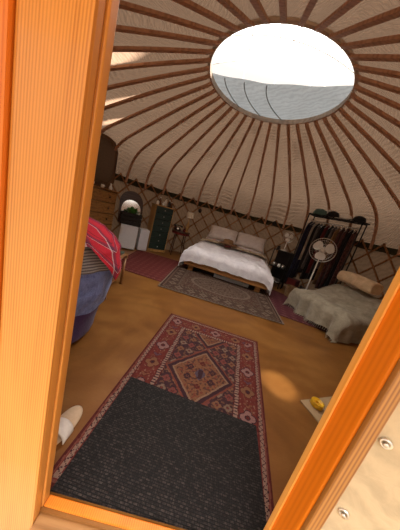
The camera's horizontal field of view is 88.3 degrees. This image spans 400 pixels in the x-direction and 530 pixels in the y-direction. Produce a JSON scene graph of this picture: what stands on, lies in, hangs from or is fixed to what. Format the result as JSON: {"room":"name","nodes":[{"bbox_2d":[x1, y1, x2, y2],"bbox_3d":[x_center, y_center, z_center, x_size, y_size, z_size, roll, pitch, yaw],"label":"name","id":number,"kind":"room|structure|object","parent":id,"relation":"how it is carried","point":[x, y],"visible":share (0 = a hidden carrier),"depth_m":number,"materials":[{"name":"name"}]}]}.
{"room":"traditional dwelling","nodes":[
{"label":"traditional dwelling","id":0,"kind":"room"},
{"bbox_2d":[30,513,99,529],"bbox_3d":[-0.031,1.204,0.657,1.277,0.048,0.347,16,13,0],"label":"step","id":1,"kind":"structure","parent":0,"point":[43,521],"depth_m":0.80,"materials":[{"name":"brown wood"}]},
{"bbox_2d":[39,247,358,529],"bbox_3d":[0.197,0.511,3.695,6.406,0.040,5.924,16,13,0],"label":"floor","id":2,"kind":"structure","parent":0,"point":[297,361],"depth_m":2.00,"materials":[{"name":"wood"}]},
{"bbox_2d":[57,405,82,444],"bbox_3d":[-0.718,0.835,1.087,0.122,0.061,0.255,17,13,4],"label":"slipper","id":3,"kind":"object","parent":2,"relation":"on","point":[69,418],"visible":0.59,"depth_m":1.08,"materials":[{"name":"fabric"}]},
{"bbox_2d":[71,306,98,343],"bbox_3d":[-1.279,0.058,1.635,1.059,0.970,1.059,16,13,0],"label":"armchair","id":4,"kind":"object","parent":2,"relation":"on","point":[82,324],"visible":0.09,"depth_m":1.63,"materials":[{"name":"purple fabric"}]},
{"bbox_2d":[75,270,112,315],"bbox_3d":[-1.245,-0.074,1.600,1.106,0.633,1.114,16,13,0],"label":"throw","id":5,"kind":"object","parent":4,"relation":"on","point":[93,288],"visible":0.2,"depth_m":1.50,"materials":[{"name":"fabric"}]},
{"bbox_2d":[81,247,108,274],"bbox_3d":[-1.188,-0.203,1.280,1.114,0.311,0.564,16,13,0],"label":"knit throw","id":6,"kind":"object","parent":5,"relation":"on","point":[91,264],"visible":0.09,"depth_m":1.39,"materials":[{"name":"fabric"}]},
{"bbox_2d":[85,217,120,279],"bbox_3d":[-1.014,-0.168,1.477,0.699,0.465,1.036,22,14,24],"label":"blanket","id":7,"kind":"object","parent":6,"relation":"on","point":[99,238],"visible":0.35,"depth_m":1.53,"materials":[{"name":"fabric"}]},
{"bbox_2d":[89,185,118,230],"bbox_3d":[-2.201,-0.956,4.124,0.398,1.248,0.932,20,14,17],"label":"pine tallboy","id":8,"kind":"object","parent":2,"relation":"on","point":[103,201],"visible":0.3,"depth_m":4.14,"materials":[{"name":"brown wood"}]},
{"bbox_2d":[94,133,117,188],"bbox_3d":[-1.962,-2.035,3.949,0.130,0.980,1.000,20,14,17],"label":"mirror","id":9,"kind":"object","parent":8,"relation":"on","point":[107,157],"visible":0.27,"depth_m":4.14,"materials":[{"name":"brown wood"}]},
{"bbox_2d":[105,251,127,298],"bbox_3d":[-1.383,0.042,2.665,0.650,0.475,0.724,14,13,-6],"label":"bentwood chair","id":10,"kind":"object","parent":2,"relation":"on","point":[122,255],"visible":0.03,"depth_m":2.94,"materials":[{"name":"brown wood"}]},
{"bbox_2d":[118,223,137,249],"bbox_3d":[-1.764,-0.700,5.025,0.390,0.572,0.408,10,14,-22],"label":"mini fridge","id":11,"kind":"object","parent":2,"relation":"on","point":[128,233],"visible":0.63,"depth_m":4.85,"materials":[{"name":"white metal"}]},
{"bbox_2d":[117,191,142,225],"bbox_3d":[-1.691,-1.410,5.066,0.560,0.778,0.226,7,16,-34],"label":"arched mirror","id":12,"kind":"object","parent":11,"relation":"on","point":[129,199],"visible":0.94,"depth_m":5.02,"materials":[{"name":"brown mirror"}]},
{"bbox_2d":[120,210,141,227],"bbox_3d":[-1.644,-1.096,4.917,0.462,0.282,0.216,11,14,-21],"label":"crate","id":13,"kind":"object","parent":11,"relation":"on","point":[124,219],"visible":0.98,"depth_m":4.83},
{"bbox_2d":[125,206,141,221],"bbox_3d":[-1.585,-1.168,4.888,0.585,0.418,0.546,16,13,0],"label":"potted plant","id":14,"kind":"object","parent":13,"relation":"on","point":[132,209],"visible":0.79,"depth_m":4.85,"materials":[{"name":"green plant"}]},
{"bbox_2d":[135,228,149,250],"bbox_3d":[-1.470,-0.656,5.262,0.228,0.528,0.300,9,15,-28],"label":"storage bin","id":15,"kind":"object","parent":2,"relation":"on","point":[143,234],"visible":0.97,"depth_m":5.14,"materials":[{"name":"white plastic"}]},
{"bbox_2d":[121,250,186,281],"bbox_3d":[-0.993,-0.016,4.374,1.320,0.008,1.798,16,13,0],"label":"rug","id":16,"kind":"object","parent":2,"relation":"on","point":[146,264],"visible":0.86,"depth_m":4.24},
{"bbox_2d":[146,203,175,252],"bbox_3d":[-1.124,-0.992,5.586,0.539,1.216,0.408,7,16,-34],"label":"chest","id":17,"kind":"object","parent":2,"relation":"on","point":[160,218],"visible":0.95,"depth_m":5.43,"materials":[{"name":"green wood"}]},
{"bbox_2d":[50,313,273,522],"bbox_3d":[0.005,0.924,1.667,1.094,0.009,1.791,17,13,7],"label":"runner rug","id":18,"kind":"object","parent":2,"relation":"on","point":[217,369],"visible":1,"depth_m":1.69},
{"bbox_2d":[50,377,265,529],"bbox_3d":[-0.117,0.998,1.176,1.005,0.008,0.663,16,13,0],"label":"doormat","id":19,"kind":"object","parent":18,"relation":"on","point":[157,454],"visible":1,"depth_m":1.04,"materials":[{"name":"carpet"}]},
{"bbox_2d":[169,229,189,254],"bbox_3d":[-0.614,-0.623,5.815,0.520,0.691,0.520,16,13,0],"label":"side table","id":20,"kind":"object","parent":2,"relation":"on","point":[176,232],"visible":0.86,"depth_m":5.65,"materials":[{"name":"brown wood"}]},
{"bbox_2d":[185,212,193,232],"bbox_3d":[-0.318,-1.194,5.759,0.210,0.560,0.210,16,13,0],"label":"table lamp","id":21,"kind":"object","parent":20,"relation":"on","point":[189,214],"visible":0.94,"depth_m":5.66,"materials":[{"name":"brown wood"}]},
{"bbox_2d":[158,265,283,324],"bbox_3d":[0.403,0.454,4.020,2.102,0.009,1.663,16,13,3],"label":"rug","id":22,"kind":"object","parent":2,"relation":"on","point":[202,285],"visible":0.95,"depth_m":3.75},
{"bbox_2d":[213,273,248,287],"bbox_3d":[0.738,0.307,4.828,0.800,0.075,0.500,18,13,8],"label":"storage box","id":23,"kind":"object","parent":22,"relation":"on","point":[215,275],"visible":0.5,"depth_m":4.59,"materials":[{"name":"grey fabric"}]},
{"bbox_2d":[184,261,267,292],"bbox_3d":[0.707,0.078,5.364,1.900,0.245,1.920,18,13,8],"label":"frame","id":24,"kind":"object","parent":2,"relation":"on","point":[191,265],"visible":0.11,"depth_m":4.42,"materials":[{"name":"brown wood"}]},
{"bbox_3d":[0.758,-0.112,5.334,1.790,0.240,1.850,18,13,8],"label":"mattress","id":25,"kind":"object","parent":24,"relation":"on","visible":0},
{"bbox_2d":[178,240,273,295],"bbox_3d":[0.711,-0.082,5.086,2.043,0.582,1.558,18,13,8],"label":"duvet","id":26,"kind":"object","parent":25,"relation":"on","point":[249,266],"visible":0.94,"depth_m":4.45,"materials":[{"name":"fabric"}]},
{"bbox_2d":[200,238,266,259],"bbox_3d":[0.919,-0.475,5.633,1.830,0.108,0.400,18,13,8],"label":"folded blanket","id":27,"kind":"object","parent":26,"relation":"on","point":[202,239],"visible":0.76,"depth_m":5.50,"materials":[{"name":"fabric"}]},
{"bbox_2d":[219,239,236,246],"bbox_3d":[0.759,-0.613,5.475,0.518,0.147,0.450,10,14,-22],"label":"felt hat","id":28,"kind":"object","parent":27,"relation":"on","point":[225,241],"visible":1,"depth_m":5.37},
{"bbox_2d":[237,245,262,256],"bbox_3d":[1.427,-0.416,5.889,0.840,0.186,0.456,18,13,8],"label":"pillow","id":29,"kind":"object","parent":25,"relation":"on","point":[237,245],"visible":0.3,"depth_m":5.73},
{"bbox_2d":[235,232,266,252],"bbox_3d":[1.433,-0.649,5.824,0.841,0.375,0.342,18,13,10],"label":"pillow","id":30,"kind":"object","parent":29,"relation":"on","point":[244,240],"visible":1,"depth_m":5.74,"materials":[{"name":"fabric"}]},
{"bbox_3d":[0.559,-0.689,6.023,0.840,0.172,0.460,18,21,8],"label":"pillow","id":31,"kind":"object","parent":25,"relation":"on","visible":0},
{"bbox_2d":[207,224,238,244],"bbox_3d":[0.663,-0.880,5.925,0.840,0.373,0.343,17,13,7],"label":"pillow","id":32,"kind":"object","parent":31,"relation":"on","point":[216,232],"visible":0.94,"depth_m":5.84,"materials":[{"name":"fabric"}]},
{"bbox_2d":[268,248,294,288],"bbox_3d":[2.046,0.092,5.383,0.447,0.950,0.320,27,17,39],"label":"shelf","id":33,"kind":"object","parent":2,"relation":"on","point":[282,257],"visible":0.66,"depth_m":5.43,"materials":[{"name":"wood"}]},
{"bbox_2d":[280,232,294,251],"bbox_3d":[2.199,-0.592,5.200,0.198,0.494,0.198,10,15,-24],"label":"desk fan","id":34,"kind":"object","parent":33,"relation":"on","point":[291,236],"visible":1,"depth_m":5.18,"materials":[{"name":"white plastic"}]},
{"bbox_2d":[260,288,327,331],"bbox_3d":[1.857,0.802,4.309,1.583,0.008,1.785,18,13,11],"label":"rug","id":35,"kind":"object","parent":2,"relation":"on","point":[277,299],"visible":0.41,"depth_m":3.83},
{"bbox_2d":[284,284,296,296],"bbox_3d":[2.112,0.615,4.812,0.260,0.249,0.260,16,13,0],"label":"basket","id":36,"kind":"object","parent":35,"relation":"on","point":[289,288],"visible":0.56,"depth_m":4.76,"materials":[{"name":"brown wicker"}]},
{"bbox_2d":[306,238,336,288],"bbox_3d":[2.429,0.147,4.421,0.380,1.488,0.365,12,14,-15],"label":"fan","id":37,"kind":"object","parent":35,"relation":"on","point":[318,245],"visible":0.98,"depth_m":4.30,"materials":[{"name":"plastic"}]},
{"bbox_3d":[2.525,0.783,3.725,0.970,0.649,0.965,11,14,-18],"label":"daybed","id":38,"kind":"object","parent":35,"relation":"on","visible":0},
{"bbox_2d":[283,284,381,343],"bbox_3d":[2.393,0.731,3.656,1.200,0.712,1.231,11,14,-18],"label":"throw blanket","id":39,"kind":"object","parent":38,"relation":"on","point":[347,312],"visible":0.91,"depth_m":3.41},
{"bbox_2d":[337,270,383,295],"bbox_3d":[2.952,0.313,3.835,0.306,0.249,0.724,12,14,-14],"label":"bolster pillow","id":40,"kind":"object","parent":39,"relation":"on","point":[364,284],"visible":1,"depth_m":3.66,"materials":[{"name":"fabric"}]},
{"bbox_2d":[300,396,331,422],"bbox_3d":[1.099,1.225,1.688,0.460,0.012,0.300,10,14,-22],"label":"chopping board","id":41,"kind":"object","parent":2,"relation":"on","point":[317,414],"visible":0.26,"depth_m":1.69,"materials":[{"name":"wood"}]},
{"bbox_2d":[310,396,324,410],"bbox_3d":[0.974,1.153,1.713,0.100,0.044,0.100,16,13,0],"label":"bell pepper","id":42,"kind":"object","parent":41,"relation":"on","point":[315,402],"visible":1,"depth_m":1.70,"materials":[{"name":"food"}]},
{"bbox_2d":[280,213,367,288],"bbox_3d":[2.761,-0.110,4.779,0.326,1.980,1.111,5,17,-40],"label":"clothes rack","id":43,"kind":"object","parent":2,"relation":"on","point":[361,223],"visible":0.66,"depth_m":4.44,"materials":[{"name":"black metal"}]},
{"bbox_2d":[284,277,300,286],"bbox_3d":[2.334,0.428,5.212,0.248,0.175,0.268,5,17,-40],"label":"box","id":44,"kind":"object","parent":43,"relation":"on","point":[291,281],"visible":0.84,"depth_m":5.13,"materials":[{"name":"red fabric"}]},
{"bbox_2d":[284,221,312,282],"bbox_3d":[2.479,-0.311,5.128,0.361,1.648,0.112,5,17,-40],"label":"coat","id":45,"kind":"object","parent":43,"relation":"hanging from","point":[311,222],"visible":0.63,"depth_m":5.04,"materials":[{"name":"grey fabric"}]},
{"bbox_2d":[289,222,314,277],"bbox_3d":[2.547,-0.374,5.073,0.364,1.469,0.105,5,17,-40],"label":"coat","id":46,"kind":"object","parent":43,"relation":"hanging from","point":[293,273],"visible":0.69,"depth_m":5.02,"materials":[{"name":"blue fabric"}]},
{"bbox_2d":[298,222,316,259],"bbox_3d":[2.634,-0.581,4.971,0.345,0.989,0.071,5,17,-40],"label":"coat","id":47,"kind":"object","parent":43,"relation":"hanging from","point":[312,228],"visible":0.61,"depth_m":4.89,"materials":[{"name":"grey fabric"}]},
{"bbox_2d":[296,222,319,272],"bbox_3d":[2.632,-0.418,4.956,0.364,1.289,0.075,5,17,-40],"label":"garment","id":48,"kind":"object","parent":43,"relation":"hanging from","point":[299,269],"visible":0.58,"depth_m":4.88,"materials":[{"name":"black fabric"}]},
{"bbox_2d":[300,224,322,268],"bbox_3d":[2.696,-0.451,4.902,0.357,1.169,0.080,7,16,-33],"label":"coat","id":49,"kind":"object","parent":43,"relation":"hanging from","point":[320,225],"visible":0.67,"depth_m":4.81,"materials":[{"name":"grey fabric"}]},
{"bbox_2d":[299,224,325,278],"bbox_3d":[2.702,-0.316,4.882,0.361,1.409,0.105,5,17,-40],"label":"garment","id":50,"kind":"object","parent":43,"relation":"hanging from","point":[303,275],"visible":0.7,"depth_m":4.82,"materials":[{"name":"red fabric"}]},
{"bbox_2d":[305,223,329,272],"bbox_3d":[2.760,-0.374,4.794,0.360,1.229,0.088,5,17,-40],"label":"garment","id":51,"kind":"object","parent":43,"relation":"hanging from","point":[325,230],"visible":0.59,"depth_m":4.72,"materials":[{"name":"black fabric"}]},
{"bbox_2d":[311,209,326,215],"bbox_3d":[2.766,-1.221,4.757,0.374,0.156,0.300,5,17,-40],"label":"hat","id":52,"kind":"object","parent":43,"relation":"on","point":[320,212],"visible":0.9,"depth_m":4.68,"materials":[{"name":"teal fabric"}]},
{"bbox_2d":[307,225,333,279],"bbox_3d":[2.802,-0.285,4.740,0.365,1.348,0.090,5,17,-40],"label":"garment","id":53,"kind":"object","parent":43,"relation":"hanging from","point":[332,226],"visible":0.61,"depth_m":4.71,"materials":[{"name":"black fabric"}]},
{"bbox_2d":[312,225,340,283],"bbox_3d":[2.880,-0.210,4.654,0.383,1.409,0.091,2,19,-46],"label":"coat","id":54,"kind":"object","parent":43,"relation":"hanging from","point":[337,230],"visible":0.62,"depth_m":4.58,"materials":[{"name":"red fabric"}]},
{"bbox_2d":[316,227,336,268],"bbox_3d":[2.888,-0.402,4.660,0.387,1.049,0.094,5,17,-40],"label":"coat","id":55,"kind":"object","parent":43,"relation":"hanging from","point":[334,228],"visible":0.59,"depth_m":4.54,"materials":[{"name":"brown fabric"}]},
{"bbox_2d":[314,228,344,288],"bbox_3d":[2.914,-0.154,4.593,0.366,1.468,0.094,5,17,-40],"label":"coat","id":56,"kind":"object","parent":43,"relation":"hanging from","point":[342,230],"visible":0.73,"depth_m":4.52,"materials":[{"name":"fabric"}]},
{"bbox_2d":[319,228,349,287],"bbox_3d":[2.974,-0.151,4.520,0.366,1.409,0.102,5,17,-40],"label":"coat","id":57,"kind":"object","parent":43,"relation":"hanging from","point":[326,274],"visible":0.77,"depth_m":4.45,"materials":[{"name":"fabric"}]},
{"bbox_2d":[310,214,365,225],"bbox_3d":[3.014,-1.006,4.561,0.310,0.016,1.057,5,17,-40],"label":"shelf","id":58,"kind":"object","parent":43,"relation":"attached to","point":[316,215],"depth_m":4.48,"materials":[{"name":"black metal"}]},
{"bbox_2d":[324,227,353,286],"bbox_3d":[3.009,-0.068,4.482,0.366,1.529,0.114,5,17,-40],"label":"coat","id":59,"kind":"object","parent":43,"relation":"hanging from","point":[350,232],"visible":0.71,"depth_m":4.37,"materials":[{"name":"black fabric"}]},
{"bbox_2d":[328,228,357,285],"bbox_3d":[3.058,-0.073,4.426,0.365,1.469,0.095,5,17,-40],"label":"garment","id":60,"kind":"object","parent":43,"relation":"hanging from","point":[353,236],"visible":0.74,"depth_m":4.31,"materials":[{"name":"fabric"}]},
{"bbox_2d":[350,216,369,224],"bbox_3d":[3.267,-0.930,4.217,0.413,0.130,0.410,16,13,0],"label":"hat","id":61,"kind":"object","parent":43,"relation":"on","point":[359,218],"visible":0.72,"depth_m":4.13,"materials":[{"name":"black fabric"}]},
{"bbox_2d":[95,173,399,299],"bbox_3d":[0.421,-0.284,3.515,6.412,1.669,5.902,16,13,0],"label":"wall","id":62,"kind":"structure","parent":0,"point":[385,269],"depth_m":5.74,"materials":[{"name":"fabric"}]},
{"bbox_2d":[44,495,174,529],"bbox_3d":[-0.207,1.094,0.841,0.873,0.056,0.035,16,13,0],"label":"door sill","id":63,"kind":"structure","parent":62,"relation":"attached to","point":[53,502],"depth_m":0.83,"materials":[{"name":"orange wood"}]},
{"bbox_2d":[115,173,399,256],"bbox_3d":[0.615,-0.974,3.365,6.354,0.143,5.811,16,13,0],"label":"strap","id":64,"kind":"object","parent":62,"relation":"attached to","point":[391,251],"visible":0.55,"depth_m":5.65,"materials":[{"name":"fabric"}]},
{"bbox_2d":[102,0,399,248],"bbox_3d":[0.825,-1.712,3.197,6.479,1.604,5.910,16,13,0],"label":"ceiling","id":65,"kind":"structure","parent":0,"point":[388,232],"depth_m":3.73,"materials":[{"name":"fabric"}]},
{"bbox_2d":[208,16,358,124],"bbox_3d":[1.039,-2.480,2.719,1.874,0.298,1.874,16,13,0],"label":"frame","id":66,"kind":"object","parent":65,"relation":"attached to","point":[326,32],"visible":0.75,"depth_m":2.69,"materials":[{"name":"brown wood"}]},
{"bbox_2d":[101,82,212,133],"bbox_3d":[-1.044,-2.276,3.498,2.257,1.603,0.050,20,14,16],"label":"rafter","id":67,"kind":"object","parent":66,"relation":"attached to","point":[209,84],"visible":0.8,"depth_m":3.31,"materials":[{"name":"brown wood"}]},
{"bbox_2d":[104,74,210,109],"bbox_3d":[-1.131,-2.223,3.178,2.257,1.603,0.050,17,13,7],"label":"rafter","id":68,"kind":"object","parent":66,"relation":"attached to","point":[205,77],"visible":0.66,"depth_m":3.00,"materials":[{"name":"brown wood"}]},
{"bbox_2d":[107,66,209,89],"bbox_3d":[-1.166,-2.153,2.851,2.257,1.603,0.050,15,13,-2],"label":"rafter","id":69,"kind":"object","parent":66,"relation":"attached to","point":[206,68],"visible":0.53,"depth_m":2.74,"materials":[{"name":"brown wood"}]},
{"bbox_2d":[110,57,210,70],"bbox_3d":[-1.147,-2.069,2.526,2.257,1.603,0.050,13,13,-11],"label":"rafter","id":70,"kind":"object","parent":66,"relation":"attached to","point":[200,60],"visible":0.48,"depth_m":2.50,"materials":[{"name":"brown wood"}]},
{"bbox_2d":[113,46,214,54],"bbox_3d":[-1.075,-1.972,2.212,2.257,1.603,0.050,11,14,-21],"label":"rafter","id":71,"kind":"object","parent":66,"relation":"attached to","point":[150,49],"visible":0.55,"depth_m":2.28,"materials":[{"name":"brown wood"}]},
{"bbox_2d":[114,89,216,150],"bbox_3d":[-0.906,-2.312,3.803,2.257,1.603,0.050,22,15,25],"label":"rafter","id":72,"kind":"object","parent":66,"relation":"attached to","point":[213,91],"visible":0.84,"depth_m":3.59,"materials":[{"name":"brown wood"}]},
{"bbox_2d":[115,25,220,45],"bbox_3d":[-0.953,-1.866,1.918,2.257,1.603,0.050,8,15,-30],"label":"rafter","id":73,"kind":"object","parent":66,"relation":"attached to","point":[119,28],"visible":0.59,"depth_m":2.05,"materials":[{"name":"brown wood"}]},
{"bbox_2d":[125,95,220,182],"bbox_3d":[-0.722,-2.328,4.083,2.257,1.603,0.050,25,16,35],"label":"rafter","id":74,"kind":"object","parent":66,"relation":"attached to","point":[218,97],"visible":1,"depth_m":3.93,"materials":[{"name":"brown wood"}]},
{"bbox_2d":[119,0,229,38],"bbox_3d":[-0.782,-1.753,1.651,2.257,1.603,0.050,5,17,-39],"label":"rafter","id":75,"kind":"object","parent":66,"relation":"attached to","point":[124,5],"visible":0.93,"depth_m":1.83,"materials":[{"name":"brown wood"}]},
{"bbox_2d":[144,101,226,188],"bbox_3d":[-0.496,-2.325,4.332,0.050,1.603,2.257,3,18,-43],"label":"rafter","id":76,"kind":"object","parent":66,"relation":"attached to","point":[223,103],"visible":1,"depth_m":4.14,"materials":[{"name":"brown wood"}]},
{"bbox_2d":[162,106,232,193],"bbox_3d":[-0.235,-2.303,4.543,0.050,1.603,2.257,7,16,-34],"label":"rafter","id":77,"kind":"object","parent":66,"relation":"attached to","point":[230,108],"visible":1,"depth_m":4.28,"materials":[{"name":"brown wood"}]},
{"bbox_2d":[171,0,240,31],"bbox_3d":[-0.569,-1.636,1.419,0.050,1.603,2.257,27,17,39],"label":"rafter","id":78,"kind":"object","parent":66,"relation":"attached to","point":[189,4],"visible":1,"depth_m":1.80,"materials":[{"name":"brown wood"}]},
{"bbox_2d":[179,111,239,199],"bbox_3d":[0.053,-2.263,4.710,0.050,1.603,2.257,9,15,-25],"label":"rafter","id":79,"kind":"object","parent":66,"relation":"attached to","point":[236,114],"visible":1,"depth_m":4.45,"materials":[{"name":"brown wood"}]},
{"bbox_2d":[197,115,246,204],"bbox_3d":[0.363,-2.204,4.829,0.050,1.603,2.257,12,14,-16],"label":"rafter","id":80,"kind":"object","parent":66,"relation":"attached to","point":[245,116],"visible":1,"depth_m":4.55,"materials":[{"name":"brown wood"}]},
{"bbox_2d":[213,118,254,209],"bbox_3d":[0.684,-2.130,4.895,0.050,1.603,2.257,14,13,-7],"label":"rafter","id":81,"kind":"object","parent":66,"relation":"attached to","point":[253,119],"visible":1,"depth_m":4.59,"materials":[{"name":"brown wood"}]},
{"bbox_2d":[216,0,254,26],"bbox_3d":[-0.254,-1.675,1.222,0.050,1.274,2.182,24,15,30],"label":"rafter","id":82,"kind":"object","parent":66,"relation":"attached to","point":[227,4],"visible":1,"depth_m":1.76,"materials":[{"name":"brown wood"}]},
{"bbox_2d":[230,121,263,213],"bbox_3d":[1.008,-2.042,4.908,0.050,1.603,2.257,16,13,2],"label":"rafter","id":83,"kind":"object","parent":66,"relation":"attached to","point":[261,122],"visible":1,"depth_m":4.60,"materials":[{"name":"brown wood"}]},
{"bbox_2d":[247,122,271,218],"bbox_3d":[1.326,-1.943,4.867,0.050,1.603,2.257,18,13,12],"label":"rafter","id":84,"kind":"object","parent":66,"relation":"attached to","point":[270,124],"visible":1,"depth_m":4.60,"materials":[{"name":"brown wood"}]},
{"bbox_2d":[249,0,269,23],"bbox_3d":[0.137,-1.762,1.177,0.050,0.885,1.871,21,14,21],"label":"rafter","id":85,"kind":"object","parent":66,"relation":"attached to","point":[256,4],"visible":1,"depth_m":1.72,"materials":[{"name":"brown wood"}]},
{"bbox_2d":[264,124,280,223],"bbox_3d":[1.630,-1.834,4.772,0.050,1.603,2.257,21,14,21],"label":"rafter","id":86,"kind":"object","parent":66,"relation":"attached to","point":[279,125],"visible":1,"depth_m":4.51,"materials":[{"name":"brown wood"}]},
{"bbox_2d":[279,0,286,23],"bbox_3d":[0.435,-1.703,1.137,0.050,0.820,1.762,18,13,12],"label":"rafter","id":87,"kind":"object","parent":66,"relation":"attached to","point":[282,3],"visible":1,"depth_m":1.67,"materials":[{"name":"brown wood"}]},
{"bbox_2d":[213,73,353,119],"bbox_3d":[1.103,-2.452,3.111,1.856,0.067,1.096,18,13,10],"label":"fabric cover","id":88,"kind":"object","parent":66,"relation":"on","point":[288,101],"depth_m":2.94,"materials":[{"name":"fabric"}]},
{"bbox_2d":[282,124,290,227],"bbox_3d":[1.911,-1.720,4.628,0.050,1.603,2.257,24,15,30],"label":"rafter","id":89,"kind":"object","parent":66,"relation":"attached to","point":[288,125],"visible":1,"depth_m":4.36,"materials":[{"name":"brown wood"}]},
{"bbox_2d":[295,124,309,232],"bbox_3d":[2.162,-1.603,4.437,0.050,1.603,2.257,27,17,39],"label":"rafter","id":90,"kind":"object","parent":66,"relation":"attached to","point":[297,125],"visible":0.97,"depth_m":4.19,"materials":[{"name":"brown wood"}]},
{"bbox_2d":[298,0,317,26],"bbox_3d":[0.728,-1.653,1.150,0.050,0.764,1.647,16,13,2],"label":"rafter","id":91,"kind":"object","parent":66,"relation":"attached to","point":[311,3],"visible":1,"depth_m":1.61,"materials":[{"name":"brown wood"}]},
{"bbox_2d":[304,122,329,226],"bbox_3d":[2.376,-1.486,4.205,2.257,1.603,0.050,5,17,-39],"label":"rafter","id":92,"kind":"object","parent":66,"relation":"attached to","point":[307,127],"visible":0.81,"depth_m":3.90,"materials":[{"name":"brown wood"}]},
{"bbox_2d":[313,120,352,229],"bbox_3d":[2.546,-1.373,3.938,2.257,1.603,0.050,8,15,-30],"label":"rafter","id":93,"kind":"object","parent":66,"relation":"attached to","point":[316,123],"visible":0.87,"depth_m":3.70,"materials":[{"name":"brown wood"}]},
{"bbox_2d":[313,0,362,32],"bbox_3d":[0.999,-1.538,1.111,0.050,0.820,1.762,14,13,-7],"label":"rafter","id":94,"kind":"object","parent":66,"relation":"attached to","point":[349,4],"visible":1,"depth_m":1.54,"materials":[{"name":"brown wood"}]},
{"bbox_2d":[322,117,378,248],"bbox_3d":[2.669,-1.267,3.644,2.257,1.603,0.050,11,14,-21],"label":"rafter","id":95,"kind":"object","parent":66,"relation":"attached to","point":[327,124],"visible":1,"depth_m":3.56,"materials":[{"name":"brown wood"}]},
{"bbox_2d":[327,6,399,39],"bbox_3d":[1.281,-1.473,1.170,0.050,0.820,1.762,12,14,-16],"label":"rafter","id":96,"kind":"object","parent":66,"relation":"attached to","point":[392,14],"visible":1,"depth_m":1.51,"materials":[{"name":"brown wood"}]},
{"bbox_2d":[330,113,399,255],"bbox_3d":[2.740,-1.170,3.330,2.257,1.603,0.050,13,13,-11],"label":"rafter","id":97,"kind":"object","parent":66,"relation":"attached to","point":[335,118],"visible":1,"depth_m":3.17,"materials":[{"name":"brown wood"}]},
{"bbox_2d":[338,107,399,173],"bbox_3d":[2.759,-1.086,3.006,2.257,1.603,0.050,15,13,-2],"label":"rafter","id":98,"kind":"object","parent":66,"relation":"attached to","point":[342,111],"visible":1,"depth_m":2.85,"materials":[{"name":"brown wood"}]},
{"bbox_2d":[339,34,399,49],"bbox_3d":[1.572,-1.324,1.199,0.050,0.958,1.968,9,15,-25],"label":"rafter","id":99,"kind":"object","parent":66,"relation":"attached to","point":[392,39],"visible":1,"depth_m":1.69,"materials":[{"name":"brown wood"}]},
{"bbox_2d":[344,101,399,148],"bbox_3d":[2.724,-1.016,2.679,2.257,1.603,0.050,17,13,7],"label":"rafter","id":100,"kind":"object","parent":66,"relation":"attached to","point":[348,104],"visible":0.99,"depth_m":2.61,"materials":[{"name":"brown wood"}]},
{"bbox_2d":[347,53,399,61],"bbox_3d":[1.829,-0.936,1.313,0.050,1.603,2.257,7,16,-34],"label":"rafter","id":101,"kind":"object","parent":66,"relation":"attached to","point":[356,57],"visible":1,"depth_m":1.83,"materials":[{"name":"brown wood"}]},
{"bbox_2d":[350,93,399,127],"bbox_3d":[2.637,-0.963,2.358,2.257,1.603,0.050,20,14,16],"label":"rafter","id":102,"kind":"object","parent":66,"relation":"attached to","point":[353,96],"visible":0.98,"depth_m":2.43,"materials":[{"name":"brown wood"}]},
{"bbox_2d":[353,64,399,78],"bbox_3d":[2.089,-0.914,1.524,0.050,1.603,2.257,3,18,-43],"label":"rafter","id":103,"kind":"object","parent":66,"relation":"attached to","point":[366,69],"visible":1,"depth_m":1.97,"materials":[{"name":"brown wood"}]},
{"bbox_2d":[353,84,399,110],"bbox_3d":[2.499,-0.927,2.054,2.257,1.603,0.050,22,15,25],"label":"rafter","id":104,"kind":"object","parent":66,"relation":"attached to","point":[391,103],"visible":1,"depth_m":2.26,"materials":[{"name":"brown wood"}]},
{"bbox_2d":[355,74,399,94],"bbox_3d":[2.315,-0.911,1.773,2.257,1.603,0.050,25,16,35],"label":"rafter","id":105,"kind":"object","parent":66,"relation":"attached to","point":[365,80],"visible":1,"depth_m":2.11,"materials":[{"name":"brown wood"}]},
{"bbox_2d":[321,402,399,529],"bbox_3d":[1.078,0.525,0.319,1.273,2.100,0.017,20,14,19],"label":"wall","id":106,"kind":"structure","parent":0,"point":[371,499],"depth_m":0.57,"materials":[{"name":"fabric"}]},
{"bbox_2d":[338,507,348,519],"bbox_3d":[0.422,0.734,0.607,0.029,0.029,0.014,24,16,33],"label":"stud","id":107,"kind":"object","parent":106,"relation":"attached to","point":[346,517],"visible":1,"depth_m":0.60,"materials":[{"name":"metal"}]},
{"bbox_2d":[300,358,399,529],"bbox_3d":[0.468,0.400,0.543,0.044,2.350,0.015,16,13,0],"label":"trim","id":108,"kind":"structure","parent":106,"relation":"attached to","point":[388,398],"depth_m":0.56,"materials":[{"name":"brown wood"}]},
{"bbox_2d":[379,437,392,449],"bbox_3d":[0.490,0.473,0.543,0.029,0.029,0.014,24,16,33],"label":"stud","id":109,"kind":"object","parent":106,"relation":"attached to","point":[384,445],"visible":1,"depth_m":0.54,"materials":[{"name":"metal"}]},
{"label":"wall","id":110,"kind":"structure","parent":0,"visible":0},
{"bbox_2d":[0,0,15,322],"bbox_3d":[-0.680,0.065,0.592,0.246,2.350,0.050,16,13,0],"label":"trim","id":111,"kind":"structure","parent":110,"relation":"attached to","point":[7,7],"depth_m":0.46,"materials":[{"name":"orange wood"}]},
{"bbox_2d":[0,0,106,529],"bbox_3d":[-0.478,0.120,0.597,0.168,2.350,0.040,16,13,0],"label":"trim","id":112,"kind":"structure","parent":110,"relation":"attached to","point":[57,43],"depth_m":0.52,"materials":[{"name":"brown wood"}]},
{"bbox_2d":[41,0,119,506],"bbox_3d":[-0.388,-0.005,0.603,0.070,2.070,0.038,16,13,0],"label":"trim","id":113,"kind":"structure","parent":110,"relation":"attached to","point":[112,6],"depth_m":0.56,"materials":[{"name":"brown wood"}]},
{"bbox_2d":[263,267,399,529],"bbox_3d":[0.553,0.268,0.570,0.140,2.070,0.105,16,13,0],"label":"trim","id":114,"kind":"structure","parent":110,"relation":"attached to","point":[382,354],"depth_m":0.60,"materials":[{"name":"brown wood"}]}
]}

